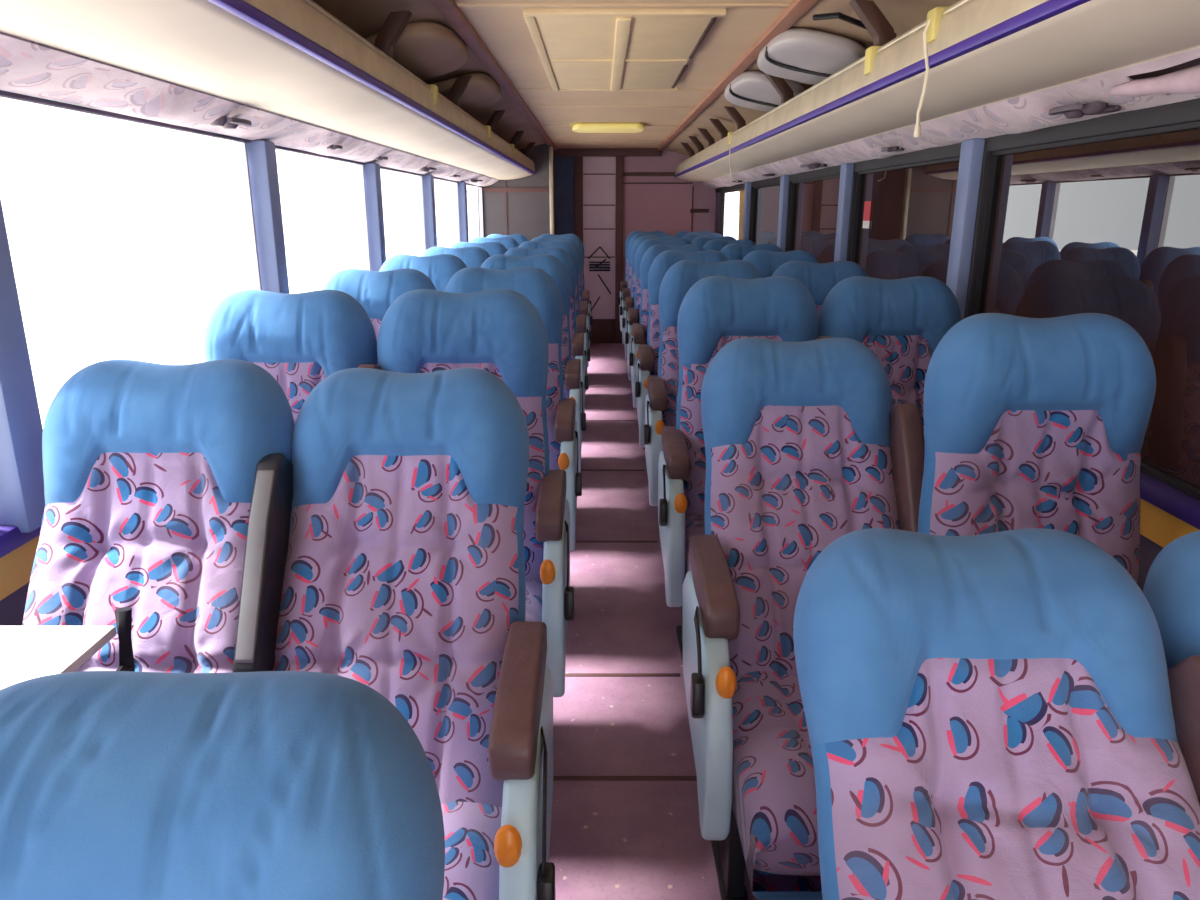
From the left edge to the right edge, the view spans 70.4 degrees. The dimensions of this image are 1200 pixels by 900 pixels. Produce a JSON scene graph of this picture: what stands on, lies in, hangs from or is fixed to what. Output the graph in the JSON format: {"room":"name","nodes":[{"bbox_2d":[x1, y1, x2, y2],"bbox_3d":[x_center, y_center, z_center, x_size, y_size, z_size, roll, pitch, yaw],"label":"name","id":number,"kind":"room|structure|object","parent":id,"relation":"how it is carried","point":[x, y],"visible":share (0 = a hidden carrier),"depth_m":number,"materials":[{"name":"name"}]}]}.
{"room":"vehicle interior","nodes":[
{"label":"vehicle interior","id":0,"kind":"room"},
{"bbox_2d":[0,90,481,625],"bbox_3d":[-1.185,-0.649,3.698,0.050,2.260,11.870,0,16,0],"label":"wall","id":1,"kind":"structure","parent":0,"point":[12,607],"depth_m":1.77,"materials":[{"name":"plastic"}]},
{"bbox_2d":[0,535,39,600],"bbox_3d":[-1.179,-0.356,3.755,0.062,0.085,11.820,0,16,0],"label":"trim","id":2,"kind":"structure","parent":1,"relation":"attached to","point":[16,567],"depth_m":1.68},
{"bbox_2d":[0,525,40,557],"bbox_3d":[-1.170,-0.419,3.737,0.080,0.045,11.820,0,16,0],"label":"trim","id":3,"kind":"structure","parent":1,"relation":"attached to","point":[11,537],"depth_m":1.64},
{"bbox_2d":[0,198,44,532],"bbox_3d":[-1.155,-0.250,1.592,0.090,0.835,0.100,0,16,0],"label":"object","id":4,"kind":"structure","parent":1,"relation":"attached to","point":[22,498],"depth_m":1.63,"materials":[{"name":"blue paint"}]},
{"bbox_2d":[0,95,261,289],"bbox_3d":[-1.183,-0.454,2.283,0.035,0.813,1.300,0,16,0],"label":"window","id":5,"kind":"structure","parent":1,"relation":"in","point":[241,154],"depth_m":2.82,"materials":[{"name":"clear glass"}]},
{"bbox_2d":[0,88,459,181],"bbox_3d":[-1.180,-1.229,3.508,0.060,0.012,11.820,0,16,0],"label":"trim","id":6,"kind":"structure","parent":1,"relation":"attached to","point":[0,88],"depth_m":1.92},
{"bbox_2d":[0,0,534,185],"bbox_3d":[-0.871,-1.279,3.058,0.570,0.380,10.980,0,16,0],"label":"luggage rack","id":7,"kind":"object","parent":1,"relation":"attached to","point":[289,73],"visible":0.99,"depth_m":2.00,"materials":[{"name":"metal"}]},
{"bbox_2d":[227,117,251,125],"bbox_3d":[-1.005,-0.922,2.389,0.030,0.012,0.134,0,16,0],"label":"light","id":8,"kind":"object","parent":7,"relation":"attached to","point":[238,121],"depth_m":2.36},
{"bbox_2d":[246,140,289,293],"bbox_3d":[-1.155,-0.641,2.978,0.090,0.835,0.100,0,16,0],"label":"trim","id":9,"kind":"structure","parent":1,"relation":"attached to","point":[262,160],"depth_m":2.90,"materials":[{"name":"blue paint"}]},
{"bbox_2d":[275,148,370,270],"bbox_3d":[-1.183,-0.845,3.668,0.035,0.813,1.300,0,16,0],"label":"window","id":10,"kind":"structure","parent":1,"relation":"in","point":[359,167],"depth_m":4.22,"materials":[{"name":"clear glass"}]},
{"bbox_2d":[363,163,385,270],"bbox_3d":[-1.155,-1.032,4.364,0.090,0.835,0.100,0,16,0],"label":"trim","id":11,"kind":"structure","parent":1,"relation":"attached to","point":[372,175],"depth_m":4.28,"materials":[{"name":"blue paint"}]},
{"bbox_2d":[380,168,425,255],"bbox_3d":[-1.183,-1.237,5.054,0.035,0.813,1.300,0,16,0],"label":"window","id":12,"kind":"structure","parent":1,"relation":"in","point":[419,178],"depth_m":5.61,"materials":[{"name":"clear glass"}]},
{"bbox_2d":[366,21,467,79],"bbox_3d":[-0.680,-1.474,3.169,0.337,0.138,0.721,0,16,-1],"label":"bag","id":13,"kind":"object","parent":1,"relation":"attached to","point":[426,49],"visible":0.66,"depth_m":2.99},
{"bbox_2d":[312,0,545,149],"bbox_3d":[-0.822,-1.503,3.431,0.676,0.240,11.820,0,16,0],"label":"trim","id":14,"kind":"structure","parent":1,"relation":"attached to","point":[366,18],"depth_m":2.85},
{"bbox_2d":[422,174,436,249],"bbox_3d":[-1.155,-1.424,5.750,0.090,0.835,0.100,0,16,0],"label":"trim","id":15,"kind":"structure","parent":1,"relation":"attached to","point":[428,180],"depth_m":5.66,"materials":[{"name":"blue paint"}]},
{"bbox_2d":[434,178,459,242],"bbox_3d":[-1.183,-1.628,6.440,0.035,0.813,1.300,0,16,0],"label":"window","id":16,"kind":"structure","parent":1,"relation":"in","point":[455,184],"depth_m":7.00,"materials":[{"name":"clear glass"}]},
{"bbox_2d":[458,182,468,241],"bbox_3d":[-1.155,-1.815,7.135,0.090,0.835,0.100,0,16,0],"label":"trim","id":17,"kind":"structure","parent":1,"relation":"attached to","point":[462,188],"depth_m":7.05,"materials":[{"name":"blue paint"}]},
{"bbox_2d":[432,72,501,111],"bbox_3d":[-0.679,-1.785,4.276,0.339,0.139,0.801,1,16,2],"label":"bag","id":18,"kind":"object","parent":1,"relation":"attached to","point":[481,90],"visible":0.59,"depth_m":4.07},
{"bbox_2d":[466,184,483,236],"bbox_3d":[-1.183,-2.026,7.850,0.035,0.813,1.350,0,16,0],"label":"window","id":19,"kind":"structure","parent":1,"relation":"in","point":[479,188],"depth_m":8.44,"materials":[{"name":"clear glass"}]},
{"bbox_2d":[483,144,555,240],"bbox_3d":[-0.820,-2.108,8.975,0.680,2.080,0.820,0,16,0],"label":"wall partition","id":20,"kind":"structure","parent":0,"point":[528,213],"depth_m":8.46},
{"bbox_2d":[431,0,556,149],"bbox_3d":[-0.484,-1.606,3.401,0.056,0.027,11.820,0,16,0],"label":"trim","id":21,"kind":"structure","parent":20,"relation":"attached to","point":[449,9],"depth_m":3.48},
{"bbox_2d":[483,188,548,191],"bbox_3d":[-0.830,-2.573,8.410,0.660,0.040,0.014,0,16,0],"label":"trim","id":22,"kind":"structure","parent":20,"relation":"attached to","point":[484,189],"depth_m":8.40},
{"bbox_2d":[549,146,553,234],"bbox_3d":[-0.481,-1.986,8.596,0.038,2.050,0.075,0,16,0],"label":"trim","id":23,"kind":"structure","parent":20,"relation":"attached to","point":[551,186],"depth_m":8.40,"materials":[{"name":"metal"}]},
{"bbox_2d":[454,0,793,147],"bbox_3d":[0.074,-1.641,3.418,1.137,0.040,11.870,0,16,0],"label":"ceiling","id":24,"kind":"structure","parent":0,"point":[505,33],"depth_m":4.05,"materials":[{"name":"plastic"}]},
{"bbox_2d":[570,122,645,132],"bbox_3d":[0.060,-2.474,6.523,0.583,0.045,0.396,0,16,0],"label":"ceiling lamp","id":25,"kind":"object","parent":24,"relation":"attached to","point":[580,127],"visible":1,"depth_m":6.36,"materials":[{"name":"yellow"}]},
{"bbox_2d":[528,106,695,107],"bbox_3d":[0.074,-2.168,5.363,1.057,0.009,0.040,0,16,0],"label":"trim","id":26,"kind":"structure","parent":24,"relation":"attached to","point":[528,106],"depth_m":5.34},
{"bbox_2d":[457,4,789,7],"bbox_3d":[0.074,-1.420,2.716,1.057,0.009,0.040,0,16,0],"label":"trim","id":27,"kind":"structure","parent":24,"relation":"attached to","point":[458,5],"depth_m":2.70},
{"bbox_2d":[523,8,726,90],"bbox_3d":[0.080,-1.665,3.634,0.660,0.030,1.840,0,16,0],"label":"roof hatch","id":28,"kind":"object","parent":24,"relation":"attached to","point":[579,49],"visible":1,"depth_m":3.26,"materials":[{"name":"plastic"}]},
{"bbox_2d":[549,343,757,899],"bbox_3d":[0.050,0.409,3.997,2.520,0.060,11.870,0,16,0],"label":"floor","id":29,"kind":"structure","parent":0,"point":[610,840],"depth_m":2.57,"materials":[{"name":"plastic"}]},
{"bbox_2d":[0,607,134,689],"bbox_3d":[-0.856,0.777,0.621,0.492,1.062,1.573,0,16,0],"label":"table","id":30,"kind":"object","parent":29,"relation":"on","point":[26,652],"visible":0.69,"depth_m":1.22,"materials":[{"name":"white plastic"}]},
{"bbox_2d":[22,359,293,672],"bbox_3d":[-0.822,0.503,1.397,0.464,1.173,0.925,0,16,0],"label":"seat","id":31,"kind":"object","parent":29,"relation":"on","point":[149,469],"visible":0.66,"depth_m":1.54,"materials":[{"name":"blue fabric"}]},
{"bbox_2d":[0,671,444,899],"bbox_3d":[-0.337,0.841,0.392,0.568,1.063,1.097,0,16,0],"label":"seat","id":32,"kind":"object","parent":29,"relation":"on","point":[115,785],"visible":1,"depth_m":0.65,"materials":[{"name":"blue fabric"}]},
{"bbox_2d":[204,290,377,425],"bbox_3d":[-0.842,0.248,2.170,0.464,1.243,0.711,0,16,0],"label":"seat","id":33,"kind":"object","parent":29,"relation":"on","point":[305,338],"visible":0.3,"depth_m":2.24,"materials":[{"name":"blue fabric"}]},
{"bbox_2d":[323,269,435,338],"bbox_3d":[-0.842,-0.009,3.094,0.464,1.235,0.749,0,16,0],"label":"seat","id":34,"kind":"object","parent":29,"relation":"on","point":[375,291],"visible":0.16,"depth_m":3.18,"materials":[{"name":"blue fabric"}]},
{"bbox_2d":[233,368,555,899],"bbox_3d":[-0.348,0.507,1.422,0.564,1.145,0.972,0,16,0],"label":"seat","id":35,"kind":"object","parent":29,"relation":"on","point":[388,555],"visible":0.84,"depth_m":1.54,"materials":[{"name":"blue fabric"}]},
{"bbox_2d":[441,802,501,899],"bbox_3d":[-0.372,0.704,1.246,0.450,0.157,0.525,0,16,0],"label":"cushion","id":36,"kind":"object","parent":35,"relation":"on","point":[471,872],"depth_m":1.33,"materials":[{"name":"pink fabric"}]},
{"bbox_2d":[380,254,466,290],"bbox_3d":[-0.842,-0.256,3.947,0.464,1.247,0.686,0,16,0],"label":"seat","id":37,"kind":"object","parent":29,"relation":"on","point":[439,269],"visible":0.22,"depth_m":4.00,"materials":[{"name":"blue fabric"}]},
{"bbox_2d":[422,246,490,267],"bbox_3d":[-0.842,-0.507,4.839,0.464,1.245,0.699,0,16,0],"label":"seat","id":38,"kind":"object","parent":29,"relation":"on","point":[473,256],"visible":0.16,"depth_m":4.91,"materials":[{"name":"blue fabric"}]},
{"bbox_2d":[358,289,573,696],"bbox_3d":[-0.348,0.249,2.163,0.569,1.245,0.699,0,16,0],"label":"seat","id":39,"kind":"object","parent":29,"relation":"on","point":[501,333],"visible":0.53,"depth_m":2.22,"materials":[{"name":"blue fabric"}]},
{"bbox_2d":[525,579,541,621],"bbox_3d":[-0.372,0.455,2.131,0.450,0.156,0.525,0,16,0],"label":"cushion","id":40,"kind":"object","parent":39,"relation":"on","point":[533,613],"depth_m":2.22,"materials":[{"name":"pink fabric"}]},
{"bbox_2d":[451,242,507,255],"bbox_3d":[-0.842,-0.758,5.744,0.464,1.238,0.737,0,16,0],"label":"seat","id":41,"kind":"object","parent":29,"relation":"on","point":[493,248],"visible":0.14,"depth_m":5.84,"materials":[{"name":"blue fabric"}]},
{"bbox_2d":[470,237,519,249],"bbox_3d":[-0.842,-1.007,6.610,0.464,1.245,0.699,0,16,0],"label":"seat","id":42,"kind":"object","parent":29,"relation":"on","point":[508,242],"visible":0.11,"depth_m":6.68,"materials":[{"name":"blue fabric"}]},
{"bbox_2d":[444,267,581,550],"bbox_3d":[-0.348,-0.007,3.074,0.569,1.243,0.711,0,16,0],"label":"seat","id":43,"kind":"object","parent":29,"relation":"on","point":[535,284],"visible":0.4,"depth_m":3.15,"materials":[{"name":"blue fabric"}]},
{"bbox_2d":[480,254,585,472],"bbox_3d":[-0.348,-0.257,3.954,0.569,1.245,0.699,0,16,0],"label":"seat","id":44,"kind":"object","parent":29,"relation":"on","point":[572,380],"visible":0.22,"depth_m":4.02,"materials":[{"name":"blue fabric"}]},
{"bbox_2d":[504,247,588,412],"bbox_3d":[-0.348,-0.508,4.852,0.569,1.240,0.724,0,16,0],"label":"seat","id":45,"kind":"object","parent":29,"relation":"on","point":[578,351],"visible":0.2,"depth_m":4.93,"materials":[{"name":"blue fabric"}]},
{"bbox_2d":[518,241,589,391],"bbox_3d":[-0.348,-0.756,5.717,0.577,1.247,0.701,0,16,0],"label":"seat","id":46,"kind":"object","parent":29,"relation":"on","point":[581,327],"visible":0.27,"depth_m":5.79,"materials":[{"name":"blue fabric"}]},
{"bbox_2d":[531,237,591,366],"bbox_3d":[-0.348,-1.007,6.616,0.569,1.243,0.711,0,16,0],"label":"seat","id":47,"kind":"object","parent":29,"relation":"on","point":[583,304],"visible":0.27,"depth_m":6.70,"materials":[{"name":"blue fabric"}]},
{"bbox_2d":[539,234,592,347],"bbox_3d":[-0.348,-1.257,7.495,0.569,1.245,0.699,0,16,0],"label":"seat","id":48,"kind":"object","parent":29,"relation":"on","point":[585,293],"visible":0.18,"depth_m":7.58,"materials":[{"name":"blue fabric"}]},
{"bbox_2d":[565,673,679,676],"bbox_3d":[0.050,0.729,2.752,0.420,0.006,0.016,0,16,0],"label":"trim","id":49,"kind":"structure","parent":29,"relation":"on","point":[566,674],"depth_m":2.75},
{"bbox_2d":[553,776,696,780],"bbox_3d":[0.050,0.870,2.251,0.420,0.006,0.016,0,16,0],"label":"trim","id":50,"kind":"structure","parent":29,"relation":"on","point":[555,778],"depth_m":2.25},
{"bbox_2d":[618,231,663,330],"bbox_3d":[0.463,-1.557,8.556,0.577,1.247,0.701,0,16,0],"label":"seat","id":51,"kind":"object","parent":29,"relation":"on","point":[623,284],"visible":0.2,"depth_m":8.64,"materials":[{"name":"blue fabric"}]},
{"bbox_2d":[620,233,670,343],"bbox_3d":[0.464,-1.327,7.745,0.569,1.245,0.699,0,16,0],"label":"seat","id":52,"kind":"object","parent":29,"relation":"on","point":[625,291],"visible":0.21,"depth_m":7.83,"materials":[{"name":"blue fabric"}]},
{"bbox_2d":[622,236,678,359],"bbox_3d":[0.464,-1.100,6.943,0.569,1.243,0.711,0,16,0],"label":"seat","id":53,"kind":"object","parent":29,"relation":"on","point":[629,301],"visible":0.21,"depth_m":7.03,"materials":[{"name":"blue fabric"}]},
{"bbox_2d":[625,239,691,416],"bbox_3d":[0.463,-0.864,6.102,0.577,1.247,0.701,0,16,0],"label":"seat","id":54,"kind":"object","parent":29,"relation":"on","point":[633,313],"visible":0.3,"depth_m":6.17,"materials":[{"name":"blue fabric"}]},
{"bbox_2d":[629,244,705,449],"bbox_3d":[0.464,-0.627,5.275,0.569,1.240,0.724,0,16,0],"label":"seat","id":55,"kind":"object","parent":29,"relation":"on","point":[639,330],"visible":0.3,"depth_m":5.36,"materials":[{"name":"blue fabric"}]},
{"bbox_2d":[635,250,728,446],"bbox_3d":[0.464,-0.382,4.396,0.569,1.245,0.699,0,16,0],"label":"seat","id":56,"kind":"object","parent":29,"relation":"on","point":[647,364],"visible":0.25,"depth_m":4.47,"materials":[{"name":"blue fabric"}]},
{"bbox_2d":[644,260,761,543],"bbox_3d":[0.464,-0.138,3.536,0.569,1.243,0.711,0,16,0],"label":"seat","id":57,"kind":"object","parent":29,"relation":"on","point":[661,398],"visible":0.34,"depth_m":3.61,"materials":[{"name":"blue fabric"}]},
{"bbox_2d":[691,236,735,246],"bbox_3d":[0.957,-1.100,6.950,0.464,1.240,0.724,0,16,0],"label":"seat","id":58,"kind":"object","parent":29,"relation":"on","point":[701,240],"visible":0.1,"depth_m":7.04,"materials":[{"name":"blue fabric"}]},
{"bbox_2d":[703,239,755,251],"bbox_3d":[0.957,-0.866,6.115,0.464,1.243,0.711,0,16,0],"label":"seat","id":59,"kind":"object","parent":29,"relation":"on","point":[715,244],"visible":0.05,"depth_m":6.20,"materials":[{"name":"blue fabric"}]},
{"bbox_2d":[658,276,832,664],"bbox_3d":[0.464,0.112,2.651,0.569,1.243,0.711,0,16,0],"label":"seat","id":60,"kind":"object","parent":29,"relation":"on","point":[716,311],"visible":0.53,"depth_m":2.72,"materials":[{"name":"blue fabric"}]},
{"bbox_2d":[685,515,704,576],"bbox_3d":[0.487,0.319,2.613,0.450,0.155,0.525,0,16,0],"label":"cushion","id":61,"kind":"object","parent":60,"relation":"on","point":[694,524],"depth_m":2.69,"materials":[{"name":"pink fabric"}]},
{"bbox_2d":[720,243,782,260],"bbox_3d":[0.957,-0.625,5.256,0.464,1.247,0.686,0,16,0],"label":"seat","id":62,"kind":"object","parent":29,"relation":"on","point":[734,251],"visible":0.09,"depth_m":5.32,"materials":[{"name":"blue fabric"}]},
{"bbox_2d":[742,250,818,277],"bbox_3d":[0.957,-0.382,4.396,0.464,1.245,0.699,0,16,0],"label":"seat","id":63,"kind":"object","parent":29,"relation":"on","point":[765,262],"visible":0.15,"depth_m":4.46,"materials":[{"name":"blue fabric"}]},
{"bbox_2d":[683,337,924,899],"bbox_3d":[0.456,0.393,1.826,0.568,1.145,0.972,0,16,0],"label":"seat","id":64,"kind":"object","parent":29,"relation":"on","point":[806,446],"visible":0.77,"depth_m":1.91,"materials":[{"name":"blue fabric"}]},
{"bbox_2d":[732,671,821,891],"bbox_3d":[0.479,0.591,1.650,0.450,0.156,0.525,0,16,0],"label":"cushion","id":65,"kind":"object","parent":64,"relation":"on","point":[774,788],"depth_m":1.49,"materials":[{"name":"pink fabric"}]},
{"bbox_2d":[772,261,868,319],"bbox_3d":[0.957,-0.139,3.549,0.464,1.238,0.737,0,16,0],"label":"seat","id":66,"kind":"object","parent":29,"relation":"on","point":[819,279],"visible":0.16,"depth_m":3.63,"materials":[{"name":"blue fabric"}]},
{"bbox_2d":[818,276,960,434],"bbox_3d":[0.957,0.112,2.657,0.464,1.240,0.724,0,16,0],"label":"seat","id":67,"kind":"object","parent":29,"relation":"on","point":[902,322],"visible":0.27,"depth_m":2.74,"materials":[{"name":"blue fabric"}]},
{"bbox_2d":[793,528,1199,899],"bbox_3d":[0.464,0.742,0.794,0.568,1.035,1.125,0,16,0],"label":"seat","id":68,"kind":"object","parent":29,"relation":"on","point":[1002,715],"visible":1,"depth_m":1.01,"materials":[{"name":"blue fabric"}]},
{"bbox_2d":[918,313,1181,751],"bbox_3d":[0.915,0.399,1.634,0.464,1.245,0.699,0,16,0],"label":"seat","id":69,"kind":"object","parent":29,"relation":"on","point":[1029,422],"visible":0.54,"depth_m":1.73,"materials":[{"name":"blue fabric"}]},
{"bbox_2d":[1143,530,1199,668],"bbox_3d":[0.957,0.743,0.794,0.464,1.038,1.125,0,16,0],"label":"seat","id":70,"kind":"object","parent":29,"relation":"on","point":[1171,589],"visible":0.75,"depth_m":1.10,"materials":[{"name":"blue fabric"}]},
{"bbox_2d":[623,149,715,280],"bbox_3d":[0.050,-2.275,9.380,2.420,2.180,0.050,0,16,0],"label":"wall","id":71,"kind":"structure","parent":0,"point":[665,208],"depth_m":9.23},
{"bbox_2d":[555,157,574,234],"bbox_3d":[-0.445,-2.180,9.374,0.350,2.000,0.012,0,16,0],"label":"trim","id":72,"kind":"structure","parent":71,"relation":"attached to","point":[564,166],"depth_m":9.21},
{"bbox_2d":[574,156,582,242],"bbox_3d":[-0.230,-2.173,9.351,0.090,2.000,0.060,0,16,0],"label":"trim","id":73,"kind":"structure","parent":71,"relation":"attached to","point":[578,160],"depth_m":9.16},
{"bbox_2d":[583,156,615,318],"bbox_3d":[-0.007,-2.307,9.329,0.355,1.730,0.070,0,16,0],"label":"door","id":74,"kind":"structure","parent":71,"relation":"in","point":[599,172],"depth_m":9.29,"materials":[{"name":"metal"}]},
{"bbox_2d":[589,262,609,270],"bbox_3d":[-0.005,-2.027,9.382,0.230,0.102,0.020,0,16,0],"label":"grille","id":75,"kind":"object","parent":74,"relation":"attached to","point":[593,266],"depth_m":9.38,"materials":[{"name":"metal"}]},
{"bbox_2d":[590,319,614,342],"bbox_3d":[-0.007,-1.343,9.594,0.355,0.270,0.045,0,16,0],"label":"trim","id":76,"kind":"structure","parent":71,"relation":"attached to","point":[603,330],"depth_m":9.57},
{"bbox_2d":[555,148,661,156],"bbox_3d":[0.000,-3.173,9.064,1.320,0.080,0.070,0,16,0],"label":"trim","id":77,"kind":"structure","parent":71,"relation":"attached to","point":[560,152],"depth_m":9.03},
{"bbox_2d":[615,156,622,342],"bbox_3d":[0.210,-2.173,9.351,0.080,2.000,0.060,0,16,0],"label":"trim","id":78,"kind":"structure","parent":71,"relation":"attached to","point":[619,159],"depth_m":9.29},
{"bbox_2d":[623,172,692,183],"bbox_3d":[0.625,-2.929,9.159,0.750,0.120,0.020,0,16,0],"label":"trim","id":79,"kind":"structure","parent":71,"relation":"attached to","point":[624,173],"depth_m":9.14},
{"bbox_2d":[657,0,817,149],"bbox_3d":[0.633,-1.606,3.401,0.056,0.027,11.820,0,16,0],"label":"trim","id":80,"kind":"structure","parent":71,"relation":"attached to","point":[797,8],"depth_m":3.55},
{"bbox_2d":[1127,58,1199,591],"bbox_3d":[1.285,-0.649,3.698,0.050,2.260,11.870,0,16,0],"label":"wall","id":81,"kind":"structure","parent":0,"point":[1148,550],"depth_m":1.95,"materials":[{"name":"plastic"}]},
{"bbox_2d":[715,192,724,233],"bbox_3d":[1.285,-2.397,9.179,0.050,0.845,0.370,0,16,0],"label":"trim","id":82,"kind":"structure","parent":81,"relation":"attached to","point":[718,195],"depth_m":9.04,"materials":[{"name":"plastic"}]},
{"bbox_2d":[719,189,744,235],"bbox_3d":[1.282,-2.082,8.125,0.035,0.770,1.830,0,16,0],"label":"window","id":83,"kind":"structure","parent":81,"relation":"in","point":[722,193],"depth_m":8.93,"materials":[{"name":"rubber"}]},
{"bbox_2d":[738,190,744,239],"bbox_3d":[1.234,-1.880,7.404,0.027,0.736,0.376,0,16,0],"label":"window curtain","id":84,"kind":"object","parent":81,"relation":"hanging from","point":[741,192],"visible":0.38,"depth_m":7.37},
{"bbox_2d":[742,182,750,239],"bbox_3d":[1.255,-1.826,7.174,0.090,0.835,0.100,0,16,0],"label":"trim","id":85,"kind":"structure","parent":81,"relation":"attached to","point":[747,194],"depth_m":7.08,"materials":[{"name":"blue paint"}]},
{"bbox_2d":[751,183,779,244],"bbox_3d":[1.282,-1.615,6.475,0.035,0.770,1.320,0,16,0],"label":"window","id":86,"kind":"structure","parent":81,"relation":"in","point":[765,211],"depth_m":6.58,"materials":[{"name":"glass"}]},
{"bbox_2d":[777,175,788,251],"bbox_3d":[1.255,-1.429,5.769,0.090,0.835,0.100,0,16,0],"label":"trim","id":87,"kind":"structure","parent":81,"relation":"attached to","point":[784,181],"depth_m":5.69,"materials":[{"name":"blue paint"}]},
{"bbox_2d":[785,176,791,251],"bbox_3d":[1.276,-1.434,5.769,0.057,0.805,0.147,0,16,0],"label":"trim","id":88,"kind":"structure","parent":81,"relation":"attached to","point":[790,183],"depth_m":5.66,"materials":[{"name":"rubber"}]},
{"bbox_2d":[757,28,865,84],"bbox_3d":[0.797,-1.497,3.266,0.344,0.153,0.720,0,16,-1],"label":"luggage","id":89,"kind":"object","parent":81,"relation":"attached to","point":[808,56],"visible":0.83,"depth_m":3.06,"materials":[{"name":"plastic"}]},
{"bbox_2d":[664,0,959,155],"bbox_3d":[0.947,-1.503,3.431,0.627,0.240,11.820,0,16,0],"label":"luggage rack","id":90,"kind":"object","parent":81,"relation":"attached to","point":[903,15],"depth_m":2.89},
{"bbox_2d":[788,175,839,262],"bbox_3d":[1.282,-1.216,5.060,0.035,0.770,1.340,0,16,0],"label":"window","id":91,"kind":"structure","parent":81,"relation":"in","point":[814,202],"depth_m":5.06,"materials":[{"name":"glass"}]},
{"bbox_2d":[834,163,853,261],"bbox_3d":[1.255,-1.027,4.344,0.090,0.835,0.100,0,16,0],"label":"trim","id":92,"kind":"structure","parent":81,"relation":"attached to","point":[846,172],"depth_m":4.26,"materials":[{"name":"blue paint"}]},
{"bbox_2d":[846,165,857,260],"bbox_3d":[1.276,-1.032,4.345,0.057,0.805,0.147,0,16,0],"label":"trim","id":93,"kind":"structure","parent":81,"relation":"attached to","point":[854,181],"depth_m":4.23,"materials":[{"name":"rubber"}]},
{"bbox_2d":[813,12,896,37],"bbox_3d":[0.818,-1.345,2.683,0.279,0.068,0.098,-1,16,-5],"label":"cable","id":94,"kind":"object","parent":81,"relation":"attached to","point":[838,15],"visible":0.69,"depth_m":2.66,"materials":[{"name":"plastic"}]},
{"bbox_2d":[851,157,959,283],"bbox_3d":[1.282,-0.814,3.636,0.035,0.770,1.340,0,16,0],"label":"window","id":95,"kind":"structure","parent":81,"relation":"in","point":[909,232],"depth_m":3.54,"materials":[{"name":"glass"}]},
{"bbox_2d":[863,201,870,228],"bbox_3d":[1.277,-1.125,4.067,0.002,0.125,0.100,0,16,0],"label":"warning sticker","id":96,"kind":"object","parent":95,"relation":"attached to","point":[867,205],"visible":1,"depth_m":4.07,"materials":[{"name":"white laminate"}]},
{"bbox_2d":[675,0,1199,188],"bbox_3d":[0.995,-1.383,3.428,0.522,0.380,11.750,0,16,0],"label":"luggage rack","id":97,"kind":"object","parent":81,"relation":"attached to","point":[997,67],"visible":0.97,"depth_m":2.19,"materials":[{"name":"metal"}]},
{"bbox_2d":[725,71,805,111],"bbox_3d":[0.807,-1.767,4.229,0.345,0.150,0.801,0,16,-1],"label":"bag","id":98,"kind":"object","parent":97,"relation":"in","point":[751,89],"visible":0.69,"depth_m":4.04,"materials":[{"name":"fabric"}]},
{"bbox_2d":[913,19,930,137],"bbox_3d":[0.791,-0.908,2.083,0.025,0.268,0.023,0,16,0],"label":"pull cord","id":99,"kind":"object","parent":97,"relation":"hanging from","point":[917,131],"visible":1,"depth_m":2.08,"materials":[{"name":"fabric"}]},
{"bbox_2d":[1049,104,1082,114],"bbox_3d":[1.115,-0.822,2.054,0.030,0.012,0.134,0,16,0],"label":"light","id":100,"kind":"object","parent":97,"relation":"attached to","point":[1067,108],"depth_m":2.02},
{"bbox_2d":[1097,105,1120,114],"bbox_3d":[1.225,-0.822,2.054,0.030,0.012,0.134,0,16,0],"label":"light","id":101,"kind":"object","parent":97,"relation":"attached to","point":[1111,109],"depth_m":2.02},
{"bbox_2d":[1111,65,1199,96],"bbox_3d":[1.174,-0.648,1.402,0.064,0.064,0.955,-1,16,-4],"label":"cloth","id":102,"kind":"object","parent":97,"relation":"hanging from","point":[1184,81],"visible":1,"depth_m":1.70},
{"bbox_2d":[715,98,1199,192],"bbox_3d":[1.280,-1.208,3.514,0.060,0.055,11.820,0,16,0],"label":"trim","id":103,"kind":"structure","parent":81,"relation":"attached to","point":[1188,111],"depth_m":2.34,"materials":[{"name":"rubber"}]},
{"bbox_2d":[946,138,984,319],"bbox_3d":[1.255,-0.625,2.920,0.090,0.835,0.100,0,16,0],"label":"trim","id":104,"kind":"structure","parent":81,"relation":"attached to","point":[971,153],"depth_m":2.85,"materials":[{"name":"blue paint"}]},
{"bbox_2d":[964,141,990,318],"bbox_3d":[1.276,-0.630,2.920,0.057,0.805,0.147,0,16,0],"label":"trim","id":105,"kind":"structure","parent":81,"relation":"attached to","point":[986,155],"depth_m":2.82,"materials":[{"name":"rubber"}]},
{"bbox_2d":[972,121,1199,500],"bbox_3d":[1.282,-0.411,2.211,0.035,0.770,1.340,0,16,0],"label":"window","id":106,"kind":"structure","parent":81,"relation":"in","point":[1106,224],"depth_m":2.09,"materials":[{"name":"glass"}]},
{"bbox_2d":[1140,498,1198,547],"bbox_3d":[1.279,-0.356,3.755,0.062,0.085,11.820,0,16,0],"label":"trim","id":107,"kind":"structure","parent":81,"relation":"attached to","point":[1157,525],"depth_m":1.89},
{"bbox_2d":[1140,472,1199,529],"bbox_3d":[1.270,-0.419,3.737,0.080,0.045,11.820,0,16,0],"label":"trim","id":108,"kind":"structure","parent":81,"relation":"attached to","point":[1186,508],"depth_m":1.84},
{"label":"outside","id":109,"kind":"structure","parent":0,"visible":0},
{"bbox_2d":[10,250,420,426],"bbox_3d":[0.000,-1.478,15.169,80.000,0.100,90.000,0,16,0],"label":"ground","id":110,"kind":"structure","parent":109,"point":[80,309],"depth_m":27.36,"materials":[{"name":"white"}]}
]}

